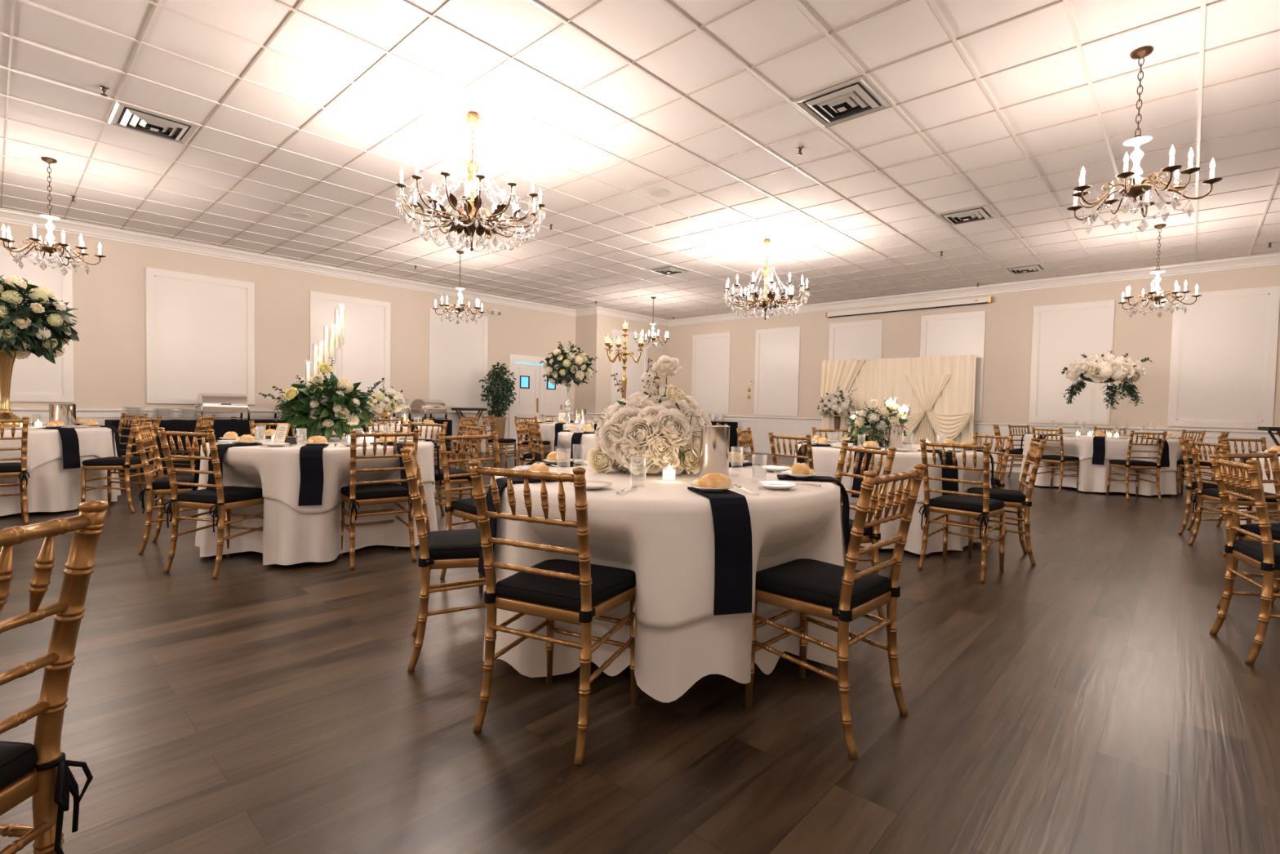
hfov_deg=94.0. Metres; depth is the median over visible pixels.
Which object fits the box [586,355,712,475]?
centerpiece
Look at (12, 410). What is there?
trim
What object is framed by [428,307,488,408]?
window
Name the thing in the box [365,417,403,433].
chair
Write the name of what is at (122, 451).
cushion
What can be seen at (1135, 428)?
trim
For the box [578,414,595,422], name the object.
trim
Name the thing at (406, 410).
chafing dish
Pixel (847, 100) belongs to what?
ceiling vent
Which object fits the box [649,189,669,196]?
ceiling speaker
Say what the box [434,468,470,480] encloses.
cushion
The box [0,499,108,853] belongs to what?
chair
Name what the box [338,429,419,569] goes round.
chair
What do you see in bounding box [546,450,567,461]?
bread roll
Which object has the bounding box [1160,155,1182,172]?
candle
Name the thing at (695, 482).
ball
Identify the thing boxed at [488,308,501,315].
emergency light
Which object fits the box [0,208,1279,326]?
trim
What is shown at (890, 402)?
candle
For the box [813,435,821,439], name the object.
bread roll
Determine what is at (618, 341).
candle
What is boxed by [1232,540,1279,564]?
cushion
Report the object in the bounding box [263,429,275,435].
bread roll
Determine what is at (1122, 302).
candle
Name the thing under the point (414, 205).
candle
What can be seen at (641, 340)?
candle
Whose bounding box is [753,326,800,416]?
window
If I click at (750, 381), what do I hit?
thermostat
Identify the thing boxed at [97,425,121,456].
napkin
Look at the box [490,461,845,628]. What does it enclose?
tablecloth overlay
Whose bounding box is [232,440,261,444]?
bread plate
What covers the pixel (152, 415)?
dinner plate
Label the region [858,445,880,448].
bread plate
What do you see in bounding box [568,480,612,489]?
plate
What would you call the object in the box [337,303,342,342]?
candle holder
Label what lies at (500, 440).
cushion
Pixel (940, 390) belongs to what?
drape
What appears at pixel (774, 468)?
plate
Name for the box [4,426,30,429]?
plate
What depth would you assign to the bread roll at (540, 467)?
2.44 m
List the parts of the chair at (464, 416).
leg, leg, leg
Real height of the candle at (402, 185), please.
0.102 m
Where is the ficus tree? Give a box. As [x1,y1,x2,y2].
[479,361,517,453]
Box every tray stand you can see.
[451,408,487,454]
[1257,426,1279,445]
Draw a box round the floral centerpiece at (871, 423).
[844,399,907,447]
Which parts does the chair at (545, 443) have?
leg, rail, seat, leg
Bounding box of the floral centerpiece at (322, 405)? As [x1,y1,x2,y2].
[258,357,384,441]
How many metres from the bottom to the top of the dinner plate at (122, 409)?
0.015 m
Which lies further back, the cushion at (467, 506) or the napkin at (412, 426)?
the napkin at (412, 426)
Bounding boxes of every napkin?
[43,426,80,469]
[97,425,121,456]
[191,439,224,490]
[205,442,262,490]
[297,444,328,506]
[357,424,375,433]
[369,442,408,488]
[399,439,441,485]
[403,425,417,431]
[477,476,551,577]
[526,461,581,466]
[553,430,570,451]
[555,422,566,446]
[570,431,595,458]
[588,423,597,429]
[687,486,752,615]
[728,462,760,466]
[777,474,849,556]
[796,444,831,462]
[851,448,880,497]
[918,449,958,495]
[955,448,995,488]
[1018,432,1031,454]
[1036,434,1059,453]
[1092,436,1105,464]
[1143,438,1169,466]
[1235,453,1279,488]
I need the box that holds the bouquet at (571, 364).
[539,340,597,422]
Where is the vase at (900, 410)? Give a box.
[896,404,911,416]
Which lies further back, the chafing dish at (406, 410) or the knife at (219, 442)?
the chafing dish at (406, 410)
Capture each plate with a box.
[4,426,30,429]
[41,425,65,427]
[67,425,88,427]
[80,423,101,426]
[121,406,142,408]
[121,412,145,413]
[122,408,145,410]
[151,408,171,410]
[151,411,173,413]
[151,414,173,416]
[177,408,197,409]
[177,411,198,413]
[177,414,199,416]
[177,417,197,419]
[217,440,236,443]
[218,436,239,439]
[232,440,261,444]
[261,442,289,446]
[302,441,328,445]
[341,442,363,445]
[376,440,397,443]
[397,439,413,442]
[401,436,422,439]
[514,465,549,470]
[543,458,574,463]
[568,430,582,431]
[568,458,586,463]
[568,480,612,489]
[689,483,733,491]
[728,460,748,464]
[756,480,798,489]
[760,466,791,471]
[781,471,817,477]
[813,442,831,444]
[827,440,839,442]
[831,444,851,448]
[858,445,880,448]
[896,448,912,451]
[926,448,942,450]
[944,448,963,451]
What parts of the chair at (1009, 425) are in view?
leg, rail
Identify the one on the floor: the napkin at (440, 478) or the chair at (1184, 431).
the chair at (1184, 431)
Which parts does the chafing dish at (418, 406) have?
roll lid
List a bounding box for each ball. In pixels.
[693,479,698,486]
[808,468,813,474]
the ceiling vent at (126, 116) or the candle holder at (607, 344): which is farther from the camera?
the candle holder at (607, 344)
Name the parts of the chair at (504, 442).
leg, leg, seat, leg, leg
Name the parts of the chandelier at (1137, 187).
bulb, arm, arm, arm, arm, bulb, arm, lamp shade, glass dish, chain, arm, arm, arm, arm, bulb, bulb, arm, bulb, bulb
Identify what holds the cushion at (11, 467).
on the chair at (11, 468)
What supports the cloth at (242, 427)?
on the buffet table
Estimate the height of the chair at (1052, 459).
0.922 m
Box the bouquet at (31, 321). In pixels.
[0,275,79,426]
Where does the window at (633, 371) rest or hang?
attached to the wall at (592, 331)
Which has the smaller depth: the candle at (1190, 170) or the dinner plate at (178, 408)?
the candle at (1190, 170)
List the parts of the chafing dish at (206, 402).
roll lid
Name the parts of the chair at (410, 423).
leg, rail, leg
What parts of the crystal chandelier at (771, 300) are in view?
arm, arm, arm, arm, arm, crown, arm, arm, arm, arm, arm, arm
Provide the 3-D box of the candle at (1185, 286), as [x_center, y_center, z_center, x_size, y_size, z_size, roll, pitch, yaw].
[6.869,-1.729,7.520,0.104,0.098,0.102,3,3,43]
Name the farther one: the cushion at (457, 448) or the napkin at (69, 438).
the cushion at (457, 448)
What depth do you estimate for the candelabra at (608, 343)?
7.25 m
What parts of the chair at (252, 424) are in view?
leg, rail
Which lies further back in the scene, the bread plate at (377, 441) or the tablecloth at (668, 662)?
the bread plate at (377, 441)
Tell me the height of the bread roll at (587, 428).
0.056 m
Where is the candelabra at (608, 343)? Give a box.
[604,322,644,399]
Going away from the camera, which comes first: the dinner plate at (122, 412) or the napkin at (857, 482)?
the napkin at (857, 482)
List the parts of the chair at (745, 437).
leg, rail, leg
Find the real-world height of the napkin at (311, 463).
0.378 m
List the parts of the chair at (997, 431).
leg, leg, seat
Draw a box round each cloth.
[104,418,452,472]
[711,421,737,451]
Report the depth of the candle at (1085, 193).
4.25 m
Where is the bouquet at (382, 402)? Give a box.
[366,382,408,424]
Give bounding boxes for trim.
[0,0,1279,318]
[0,0,1279,319]
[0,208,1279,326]
[0,408,509,414]
[12,412,508,446]
[508,354,568,450]
[515,361,544,365]
[568,412,1277,435]
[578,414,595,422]
[595,415,601,421]
[710,417,1279,479]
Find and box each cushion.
[0,462,21,472]
[0,742,38,789]
[82,456,148,466]
[116,448,135,455]
[151,475,198,489]
[152,449,195,457]
[177,485,262,503]
[340,483,408,499]
[427,528,481,559]
[434,444,460,451]
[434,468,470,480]
[447,441,468,446]
[451,497,477,515]
[488,438,515,443]
[494,559,635,611]
[521,440,550,444]
[523,452,550,458]
[534,455,546,461]
[755,558,891,608]
[841,516,872,536]
[929,494,1004,512]
[967,487,1025,502]
[990,477,999,484]
[1000,448,1022,454]
[1040,454,1079,460]
[1109,459,1156,466]
[1177,459,1212,466]
[1192,480,1217,488]
[1201,488,1276,502]
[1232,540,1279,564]
[1240,522,1279,540]
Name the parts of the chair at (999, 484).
leg, rail, rail, rail, leg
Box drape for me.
[819,355,976,444]
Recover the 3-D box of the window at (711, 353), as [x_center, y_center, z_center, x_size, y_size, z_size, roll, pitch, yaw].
[1.907,-1.433,16.137,1.240,2.160,0.030,3,3,43]
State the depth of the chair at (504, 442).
10.20 m
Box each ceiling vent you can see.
[106,102,200,144]
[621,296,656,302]
[646,265,690,275]
[791,75,892,127]
[934,204,997,226]
[1002,263,1048,274]
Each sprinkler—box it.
[69,195,76,201]
[97,84,110,97]
[796,146,804,155]
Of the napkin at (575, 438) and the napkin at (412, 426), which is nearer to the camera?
the napkin at (575, 438)
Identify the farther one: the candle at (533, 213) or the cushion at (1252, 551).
the candle at (533, 213)
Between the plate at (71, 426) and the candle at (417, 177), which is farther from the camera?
the plate at (71, 426)
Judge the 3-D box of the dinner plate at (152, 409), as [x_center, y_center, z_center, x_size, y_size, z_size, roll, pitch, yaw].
[-7.101,-0.254,8.895,0.260,0.015,0.260,3,3,43]
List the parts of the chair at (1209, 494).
leg, rail, rail, rail, rail, leg, seat, leg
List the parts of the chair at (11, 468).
seat, rail, rail, rail, rail, leg, leg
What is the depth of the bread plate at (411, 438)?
4.82 m
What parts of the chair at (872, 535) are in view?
leg, rail, rail, rail, seat, rail, leg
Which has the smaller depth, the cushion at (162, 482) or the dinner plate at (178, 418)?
the cushion at (162, 482)
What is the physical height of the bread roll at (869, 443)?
0.056 m
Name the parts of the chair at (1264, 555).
leg, rail, rail, rail, rail, seat, leg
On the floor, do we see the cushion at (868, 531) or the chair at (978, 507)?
the chair at (978, 507)
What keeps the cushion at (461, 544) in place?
on the chair at (461, 548)
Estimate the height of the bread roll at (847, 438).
0.056 m
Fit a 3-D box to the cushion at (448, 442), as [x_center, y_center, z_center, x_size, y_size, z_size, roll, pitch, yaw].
[-2.830,0.265,9.137,0.383,0.057,0.400,-1,3,-45]
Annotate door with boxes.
[514,363,540,449]
[539,364,563,422]
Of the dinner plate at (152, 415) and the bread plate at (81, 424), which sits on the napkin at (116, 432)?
the bread plate at (81, 424)
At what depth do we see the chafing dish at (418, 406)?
11.85 m
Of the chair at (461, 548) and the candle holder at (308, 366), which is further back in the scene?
the candle holder at (308, 366)
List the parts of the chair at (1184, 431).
leg, rail, leg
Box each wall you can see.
[0,222,576,450]
[574,314,668,413]
[666,265,1279,431]
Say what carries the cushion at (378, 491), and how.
on the chair at (367, 493)
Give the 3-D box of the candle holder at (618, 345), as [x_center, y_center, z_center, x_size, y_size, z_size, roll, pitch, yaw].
[-0.254,-0.939,7.071,0.084,0.075,0.084,3,3,43]
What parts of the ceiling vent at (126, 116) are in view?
plate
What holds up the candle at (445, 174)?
on the crystal chandelier at (471, 221)
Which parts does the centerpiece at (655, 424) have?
stem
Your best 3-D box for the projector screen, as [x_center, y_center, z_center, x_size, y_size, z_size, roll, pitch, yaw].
[5.559,-2.514,12.673,3.360,0.127,0.150,3,3,43]
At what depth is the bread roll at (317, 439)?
4.05 m
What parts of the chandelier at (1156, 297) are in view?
arm, arm, arm, arm, lamp shade, glass dish, chain, arm, arm, arm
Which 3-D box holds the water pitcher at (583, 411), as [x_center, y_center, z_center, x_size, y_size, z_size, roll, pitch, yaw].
[-1.021,-0.205,10.921,0.141,0.261,0.103,2,2,15]
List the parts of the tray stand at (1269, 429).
leg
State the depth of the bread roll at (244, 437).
4.04 m
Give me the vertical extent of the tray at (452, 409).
0.045 m
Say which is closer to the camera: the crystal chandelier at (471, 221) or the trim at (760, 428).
the crystal chandelier at (471, 221)
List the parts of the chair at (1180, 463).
leg, leg, seat, leg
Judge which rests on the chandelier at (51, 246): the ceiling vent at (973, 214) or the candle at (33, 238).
the candle at (33, 238)
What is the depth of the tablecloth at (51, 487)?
5.52 m
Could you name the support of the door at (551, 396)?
in the wall at (109, 354)
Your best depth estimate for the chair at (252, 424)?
5.25 m
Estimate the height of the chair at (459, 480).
0.922 m
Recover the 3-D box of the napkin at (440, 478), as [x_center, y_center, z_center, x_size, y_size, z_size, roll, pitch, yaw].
[-1.806,0.292,4.914,0.328,0.378,0.142,0,2,-22]
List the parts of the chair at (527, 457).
leg, seat, leg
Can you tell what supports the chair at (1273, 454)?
on the floor
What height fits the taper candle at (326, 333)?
0.273 m
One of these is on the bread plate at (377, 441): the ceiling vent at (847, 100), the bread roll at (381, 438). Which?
the bread roll at (381, 438)
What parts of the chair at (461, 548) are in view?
rail, leg, leg, seat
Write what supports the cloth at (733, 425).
on the buffet table
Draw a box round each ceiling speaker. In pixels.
[290,212,310,217]
[561,275,573,279]
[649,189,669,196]
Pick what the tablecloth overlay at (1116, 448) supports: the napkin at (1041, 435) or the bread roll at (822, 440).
the napkin at (1041, 435)
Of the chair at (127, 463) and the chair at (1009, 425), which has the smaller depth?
the chair at (127, 463)
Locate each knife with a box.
[217,442,234,444]
[616,486,637,494]
[744,464,773,467]
[796,482,821,487]
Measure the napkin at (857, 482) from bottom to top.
0.378 m
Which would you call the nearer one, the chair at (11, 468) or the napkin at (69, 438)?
the chair at (11, 468)
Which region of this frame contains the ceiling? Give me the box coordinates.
[0,0,1279,319]
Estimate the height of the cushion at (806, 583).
0.057 m
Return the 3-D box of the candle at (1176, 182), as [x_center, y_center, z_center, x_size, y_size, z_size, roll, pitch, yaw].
[3.712,-1.677,4.133,0.104,0.098,0.102,3,3,43]
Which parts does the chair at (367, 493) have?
leg, leg, seat, rail, rail, rail, rail, leg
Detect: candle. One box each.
[0,231,10,240]
[3,242,17,249]
[4,232,15,243]
[27,231,41,241]
[33,420,43,426]
[56,236,70,246]
[62,250,73,259]
[75,240,87,249]
[76,246,88,255]
[93,248,106,257]
[306,365,309,382]
[314,349,316,373]
[319,346,322,374]
[324,331,328,362]
[331,328,334,362]
[336,314,338,346]
[339,309,342,342]
[395,175,407,188]
[409,196,419,208]
[411,167,422,180]
[426,204,435,214]
[427,191,438,203]
[440,164,451,177]
[460,187,471,200]
[474,166,485,180]
[506,174,517,187]
[508,208,518,219]
[527,185,537,197]
[528,205,537,216]
[537,195,545,208]
[604,337,609,342]
[616,338,621,344]
[622,324,627,328]
[639,337,643,342]
[661,464,676,481]
[885,400,895,404]
[897,408,908,411]
[1066,197,1083,210]
[1071,182,1089,197]
[1073,176,1091,191]
[1104,191,1119,204]
[1115,162,1135,177]
[1118,297,1126,304]
[1124,291,1133,298]
[1137,193,1155,207]
[1146,286,1157,293]
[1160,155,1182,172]
[1166,177,1186,191]
[1170,285,1181,293]
[1179,158,1201,174]
[1180,285,1190,293]
[1191,289,1201,297]
[1200,168,1222,184]
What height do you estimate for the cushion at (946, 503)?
0.057 m
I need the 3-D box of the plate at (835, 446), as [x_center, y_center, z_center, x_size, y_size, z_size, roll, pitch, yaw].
[1.694,0.166,5.036,0.164,0.018,0.164,3,3,43]
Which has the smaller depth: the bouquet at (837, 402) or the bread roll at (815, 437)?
the bread roll at (815, 437)
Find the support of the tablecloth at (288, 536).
on the round table
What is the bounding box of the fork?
[733,484,760,493]
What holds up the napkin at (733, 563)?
on the tablecloth overlay at (668, 526)
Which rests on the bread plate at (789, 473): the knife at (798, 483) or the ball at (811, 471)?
the ball at (811, 471)
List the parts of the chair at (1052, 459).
leg, rail, rail, rail, leg, seat, leg, leg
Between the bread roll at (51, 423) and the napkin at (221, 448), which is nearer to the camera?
the napkin at (221, 448)
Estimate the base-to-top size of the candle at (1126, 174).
0.098 m
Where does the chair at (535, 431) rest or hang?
on the floor
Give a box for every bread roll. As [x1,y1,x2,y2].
[21,417,35,422]
[46,421,63,426]
[75,418,84,422]
[85,419,97,424]
[223,431,238,438]
[240,434,254,441]
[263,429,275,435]
[306,435,327,443]
[378,436,395,440]
[382,429,393,432]
[528,462,549,471]
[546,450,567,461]
[568,425,575,429]
[583,426,593,431]
[697,472,731,488]
[728,452,744,462]
[791,462,809,475]
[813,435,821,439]
[817,437,828,443]
[842,435,854,439]
[862,440,879,447]
[926,442,942,448]
[941,439,955,444]
[960,441,972,444]
[1093,430,1103,433]
[1094,432,1106,435]
[1268,447,1279,453]
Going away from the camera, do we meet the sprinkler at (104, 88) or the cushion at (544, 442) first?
the sprinkler at (104, 88)
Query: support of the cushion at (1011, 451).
on the chair at (997, 431)
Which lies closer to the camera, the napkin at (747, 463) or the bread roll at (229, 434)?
the napkin at (747, 463)
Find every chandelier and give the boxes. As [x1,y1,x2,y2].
[0,156,106,275]
[395,111,546,252]
[431,250,484,324]
[633,297,670,349]
[723,239,810,319]
[1066,46,1222,234]
[1118,224,1201,318]
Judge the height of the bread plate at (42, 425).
0.018 m
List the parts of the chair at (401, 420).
leg, rail, rail, leg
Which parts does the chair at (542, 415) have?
rail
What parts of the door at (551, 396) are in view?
moulding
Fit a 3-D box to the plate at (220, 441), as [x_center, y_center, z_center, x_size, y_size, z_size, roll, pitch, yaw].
[-2.893,0.104,4.226,0.164,0.018,0.164,3,3,43]
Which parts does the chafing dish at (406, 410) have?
roll lid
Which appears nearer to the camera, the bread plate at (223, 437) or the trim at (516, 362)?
the bread plate at (223, 437)
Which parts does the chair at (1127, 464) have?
leg, leg, seat, leg, rail, rail, rail, rail, leg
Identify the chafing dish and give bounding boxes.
[194,392,249,420]
[274,395,288,420]
[368,399,410,419]
[409,399,447,419]
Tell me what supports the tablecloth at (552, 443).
on the round table
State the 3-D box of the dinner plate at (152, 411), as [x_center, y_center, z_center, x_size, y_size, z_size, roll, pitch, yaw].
[-7.107,-0.221,8.892,0.260,0.015,0.260,3,3,43]
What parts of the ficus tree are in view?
pot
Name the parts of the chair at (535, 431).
leg, leg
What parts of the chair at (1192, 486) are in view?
leg, leg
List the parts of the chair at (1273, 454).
leg, rail, rail, seat, rail, rail, leg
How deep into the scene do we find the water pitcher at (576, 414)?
10.85 m
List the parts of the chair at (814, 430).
leg, rail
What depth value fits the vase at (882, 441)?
5.34 m
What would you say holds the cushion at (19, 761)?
on the chair at (40, 771)
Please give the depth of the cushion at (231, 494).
3.79 m
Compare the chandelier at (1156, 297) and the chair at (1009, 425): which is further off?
the chair at (1009, 425)
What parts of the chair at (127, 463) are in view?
leg, leg, seat, leg, rail, rail, leg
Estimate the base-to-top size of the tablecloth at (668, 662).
0.746 m
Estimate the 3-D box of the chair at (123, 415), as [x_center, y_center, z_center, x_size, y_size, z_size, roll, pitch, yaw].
[-5.963,0.303,6.752,0.441,0.922,0.476,2,2,21]
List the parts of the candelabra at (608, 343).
arm, arm, arm, arm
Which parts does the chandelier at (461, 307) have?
arm, arm, lamp shade, chain, arm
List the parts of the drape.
diagonal panel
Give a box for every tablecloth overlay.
[0,424,117,483]
[197,435,435,513]
[324,422,447,454]
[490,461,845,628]
[521,422,597,441]
[555,429,595,459]
[793,441,991,505]
[1022,433,1182,471]
[1247,453,1279,493]
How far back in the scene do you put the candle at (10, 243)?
6.29 m
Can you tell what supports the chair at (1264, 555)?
on the floor
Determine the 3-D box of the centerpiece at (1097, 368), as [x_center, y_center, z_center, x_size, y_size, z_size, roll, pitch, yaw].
[7.071,-0.511,9.134,0.961,1.304,0.894,1,2,8]
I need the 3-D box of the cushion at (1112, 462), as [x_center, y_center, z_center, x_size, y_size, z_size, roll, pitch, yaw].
[6.672,0.483,8.084,0.400,0.057,0.383,1,2,6]
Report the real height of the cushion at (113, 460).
0.057 m
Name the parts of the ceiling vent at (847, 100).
plate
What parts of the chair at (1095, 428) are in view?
rail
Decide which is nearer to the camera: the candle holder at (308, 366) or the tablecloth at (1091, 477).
the candle holder at (308, 366)
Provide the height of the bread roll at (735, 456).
0.056 m
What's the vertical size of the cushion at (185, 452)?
0.057 m
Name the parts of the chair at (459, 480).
seat, leg, rail, leg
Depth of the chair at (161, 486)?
4.27 m
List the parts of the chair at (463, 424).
seat, leg, leg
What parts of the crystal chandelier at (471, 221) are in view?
bulb, arm, arm, arm, arm, bulb, arm, arm, arm, arm, arm, crown, arm, crown, chain, arm, crown, arm, arm, arm, arm, arm, arm, arm, arm, arm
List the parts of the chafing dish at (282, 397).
roll lid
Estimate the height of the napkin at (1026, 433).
0.378 m
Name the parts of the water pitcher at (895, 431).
handle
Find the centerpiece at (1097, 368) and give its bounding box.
[1061,351,1152,436]
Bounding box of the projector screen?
[825,296,992,317]
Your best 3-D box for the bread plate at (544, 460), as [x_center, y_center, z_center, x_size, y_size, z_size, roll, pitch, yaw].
[-0.423,0.180,3.124,0.164,0.018,0.164,3,3,43]
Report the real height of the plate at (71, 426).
0.018 m
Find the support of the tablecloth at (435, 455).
on the round table
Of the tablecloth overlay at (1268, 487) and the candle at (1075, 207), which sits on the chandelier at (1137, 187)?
the candle at (1075, 207)
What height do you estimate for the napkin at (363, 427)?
0.378 m
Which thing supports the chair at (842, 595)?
on the floor
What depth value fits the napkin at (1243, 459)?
5.18 m
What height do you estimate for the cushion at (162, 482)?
0.057 m
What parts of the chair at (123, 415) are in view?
leg, rail, leg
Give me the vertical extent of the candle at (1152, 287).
0.098 m
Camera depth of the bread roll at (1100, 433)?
8.48 m
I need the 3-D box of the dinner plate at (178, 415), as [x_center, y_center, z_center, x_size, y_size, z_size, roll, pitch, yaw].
[-6.896,-0.175,9.119,0.260,0.015,0.260,3,3,43]
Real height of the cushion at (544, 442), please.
0.057 m
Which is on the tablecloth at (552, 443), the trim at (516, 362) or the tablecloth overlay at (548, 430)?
the tablecloth overlay at (548, 430)
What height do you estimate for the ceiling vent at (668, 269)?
0.052 m
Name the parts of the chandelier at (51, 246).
arm, arm, arm, arm, glass dish, chain, lamp shade, arm, arm, arm, arm, arm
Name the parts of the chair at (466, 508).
leg, seat, rail, rail, rail, rail, leg, leg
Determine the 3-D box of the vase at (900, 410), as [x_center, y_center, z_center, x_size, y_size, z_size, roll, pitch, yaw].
[2.388,-0.015,5.422,0.116,0.381,0.115,1,2,1]
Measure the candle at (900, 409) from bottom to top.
0.032 m
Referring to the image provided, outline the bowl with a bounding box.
[373,409,391,424]
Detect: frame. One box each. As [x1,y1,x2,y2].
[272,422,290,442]
[557,412,565,422]
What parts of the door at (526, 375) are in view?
moulding, push plate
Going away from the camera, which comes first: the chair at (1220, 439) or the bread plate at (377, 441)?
the bread plate at (377, 441)
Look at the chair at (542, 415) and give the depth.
11.78 m
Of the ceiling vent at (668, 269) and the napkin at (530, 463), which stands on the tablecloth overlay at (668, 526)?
the napkin at (530, 463)
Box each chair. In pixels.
[0,417,30,524]
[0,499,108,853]
[80,415,161,512]
[116,412,147,493]
[130,422,198,554]
[152,414,215,481]
[156,426,263,578]
[248,420,294,436]
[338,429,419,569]
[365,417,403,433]
[400,441,486,671]
[406,420,447,515]
[434,416,473,471]
[434,423,484,528]
[437,431,500,593]
[447,415,479,469]
[467,459,638,764]
[481,414,516,468]
[514,415,551,466]
[514,418,550,465]
[526,420,546,462]
[541,414,558,422]
[736,426,755,462]
[744,463,926,759]
[768,431,842,516]
[812,426,848,440]
[835,441,896,619]
[917,438,1004,582]
[964,437,1046,565]
[972,431,1013,533]
[992,424,1023,478]
[1007,424,1029,476]
[1031,426,1079,492]
[1093,426,1127,435]
[1106,430,1167,501]
[1175,431,1229,496]
[1177,435,1223,534]
[1181,429,1205,479]
[1187,439,1279,556]
[1208,453,1279,664]
[1216,435,1266,526]
[1216,449,1279,608]
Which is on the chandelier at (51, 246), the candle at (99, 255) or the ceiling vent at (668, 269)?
the candle at (99, 255)
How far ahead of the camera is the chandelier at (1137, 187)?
4.07 m
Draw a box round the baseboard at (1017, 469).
[466,445,1215,484]
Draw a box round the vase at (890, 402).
[885,398,897,408]
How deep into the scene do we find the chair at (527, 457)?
7.27 m
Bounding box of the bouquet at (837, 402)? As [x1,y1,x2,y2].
[817,386,857,439]
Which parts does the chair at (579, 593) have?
leg, rail, rail, rail, rail, leg, seat, leg, leg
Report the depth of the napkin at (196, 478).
4.32 m
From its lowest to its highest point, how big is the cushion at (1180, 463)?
0.057 m
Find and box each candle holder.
[304,360,309,383]
[311,345,316,382]
[317,342,322,435]
[323,325,331,438]
[331,324,336,362]
[332,310,338,438]
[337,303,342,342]
[604,342,610,349]
[615,344,622,351]
[622,328,627,334]
[637,342,644,349]
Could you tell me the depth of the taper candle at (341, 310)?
4.96 m
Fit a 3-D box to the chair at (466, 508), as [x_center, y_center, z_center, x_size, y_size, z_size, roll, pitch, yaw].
[-0.956,0.500,3.753,0.476,0.922,0.441,3,3,41]
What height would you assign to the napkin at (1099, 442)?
0.378 m
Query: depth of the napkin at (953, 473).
4.56 m
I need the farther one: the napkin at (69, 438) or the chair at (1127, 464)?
the chair at (1127, 464)
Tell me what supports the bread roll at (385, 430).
on the bread plate
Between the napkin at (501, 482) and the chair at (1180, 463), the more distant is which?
the chair at (1180, 463)
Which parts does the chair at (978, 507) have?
leg, leg, rail, rail, rail, rail, seat, leg, leg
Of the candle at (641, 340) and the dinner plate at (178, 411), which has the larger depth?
the dinner plate at (178, 411)
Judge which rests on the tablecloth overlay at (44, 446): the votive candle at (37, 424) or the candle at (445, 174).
the votive candle at (37, 424)
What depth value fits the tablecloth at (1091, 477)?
8.41 m
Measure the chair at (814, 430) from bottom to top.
0.922 m
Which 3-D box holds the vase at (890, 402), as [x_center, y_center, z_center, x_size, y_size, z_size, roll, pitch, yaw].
[2.287,-0.049,5.463,0.116,0.441,0.115,0,2,-27]
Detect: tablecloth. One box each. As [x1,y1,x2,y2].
[0,455,120,515]
[195,463,437,564]
[434,453,437,465]
[483,524,850,702]
[522,440,556,465]
[848,502,993,554]
[1018,447,1183,495]
[1238,505,1279,524]
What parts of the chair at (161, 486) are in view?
leg, rail, rail, rail, leg, rail, seat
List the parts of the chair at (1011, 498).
leg, seat, leg, leg, rail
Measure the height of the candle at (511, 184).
0.102 m
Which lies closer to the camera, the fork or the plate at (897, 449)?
the fork
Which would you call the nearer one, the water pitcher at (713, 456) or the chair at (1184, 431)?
the water pitcher at (713, 456)
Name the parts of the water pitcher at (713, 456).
handle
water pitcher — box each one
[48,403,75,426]
[573,408,580,422]
[580,408,586,422]
[688,425,729,478]
[883,423,903,448]
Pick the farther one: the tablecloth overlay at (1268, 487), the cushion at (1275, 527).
the tablecloth overlay at (1268, 487)
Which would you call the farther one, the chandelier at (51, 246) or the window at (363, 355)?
the window at (363, 355)
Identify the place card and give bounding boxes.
[285,436,297,444]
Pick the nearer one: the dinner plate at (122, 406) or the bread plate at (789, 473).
the bread plate at (789, 473)
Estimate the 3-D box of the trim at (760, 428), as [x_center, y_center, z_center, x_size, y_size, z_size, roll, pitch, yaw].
[5.935,0.363,12.470,14.100,0.870,0.018,3,3,43]
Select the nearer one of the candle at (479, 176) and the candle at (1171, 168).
the candle at (1171, 168)
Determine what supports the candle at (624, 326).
on the candelabra at (608, 343)
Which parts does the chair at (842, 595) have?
leg, leg, seat, leg, rail, rail, rail, rail, leg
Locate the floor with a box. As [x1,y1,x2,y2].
[0,450,1279,853]
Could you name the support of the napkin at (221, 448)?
on the tablecloth overlay at (278, 468)
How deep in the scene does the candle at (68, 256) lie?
6.67 m
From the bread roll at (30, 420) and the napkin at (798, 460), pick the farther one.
the bread roll at (30, 420)
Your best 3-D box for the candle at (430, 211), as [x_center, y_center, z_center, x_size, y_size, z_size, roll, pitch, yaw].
[-1.812,-1.891,5.191,0.088,0.102,0.088,3,3,43]
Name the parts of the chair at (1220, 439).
leg, rail, leg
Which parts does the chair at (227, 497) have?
leg, rail, rail, rail, rail, leg, seat, leg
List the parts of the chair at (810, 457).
leg, rail, rail, rail, leg, leg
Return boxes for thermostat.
[748,379,753,383]
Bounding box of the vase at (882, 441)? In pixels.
[866,437,883,446]
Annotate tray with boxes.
[451,408,487,410]
[1257,426,1279,431]
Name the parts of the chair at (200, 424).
leg, seat, leg, rail, leg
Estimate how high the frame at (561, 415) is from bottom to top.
0.184 m
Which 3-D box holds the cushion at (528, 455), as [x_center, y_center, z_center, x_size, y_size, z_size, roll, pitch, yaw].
[-1.228,0.353,7.423,0.383,0.057,0.400,1,2,6]
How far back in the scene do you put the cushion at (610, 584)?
2.00 m
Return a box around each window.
[0,245,74,402]
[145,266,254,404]
[309,290,391,393]
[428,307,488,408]
[610,328,648,404]
[691,332,731,414]
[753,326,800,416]
[828,319,883,360]
[920,311,986,421]
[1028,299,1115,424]
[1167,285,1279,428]
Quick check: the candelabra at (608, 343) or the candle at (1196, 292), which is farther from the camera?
the candle at (1196, 292)

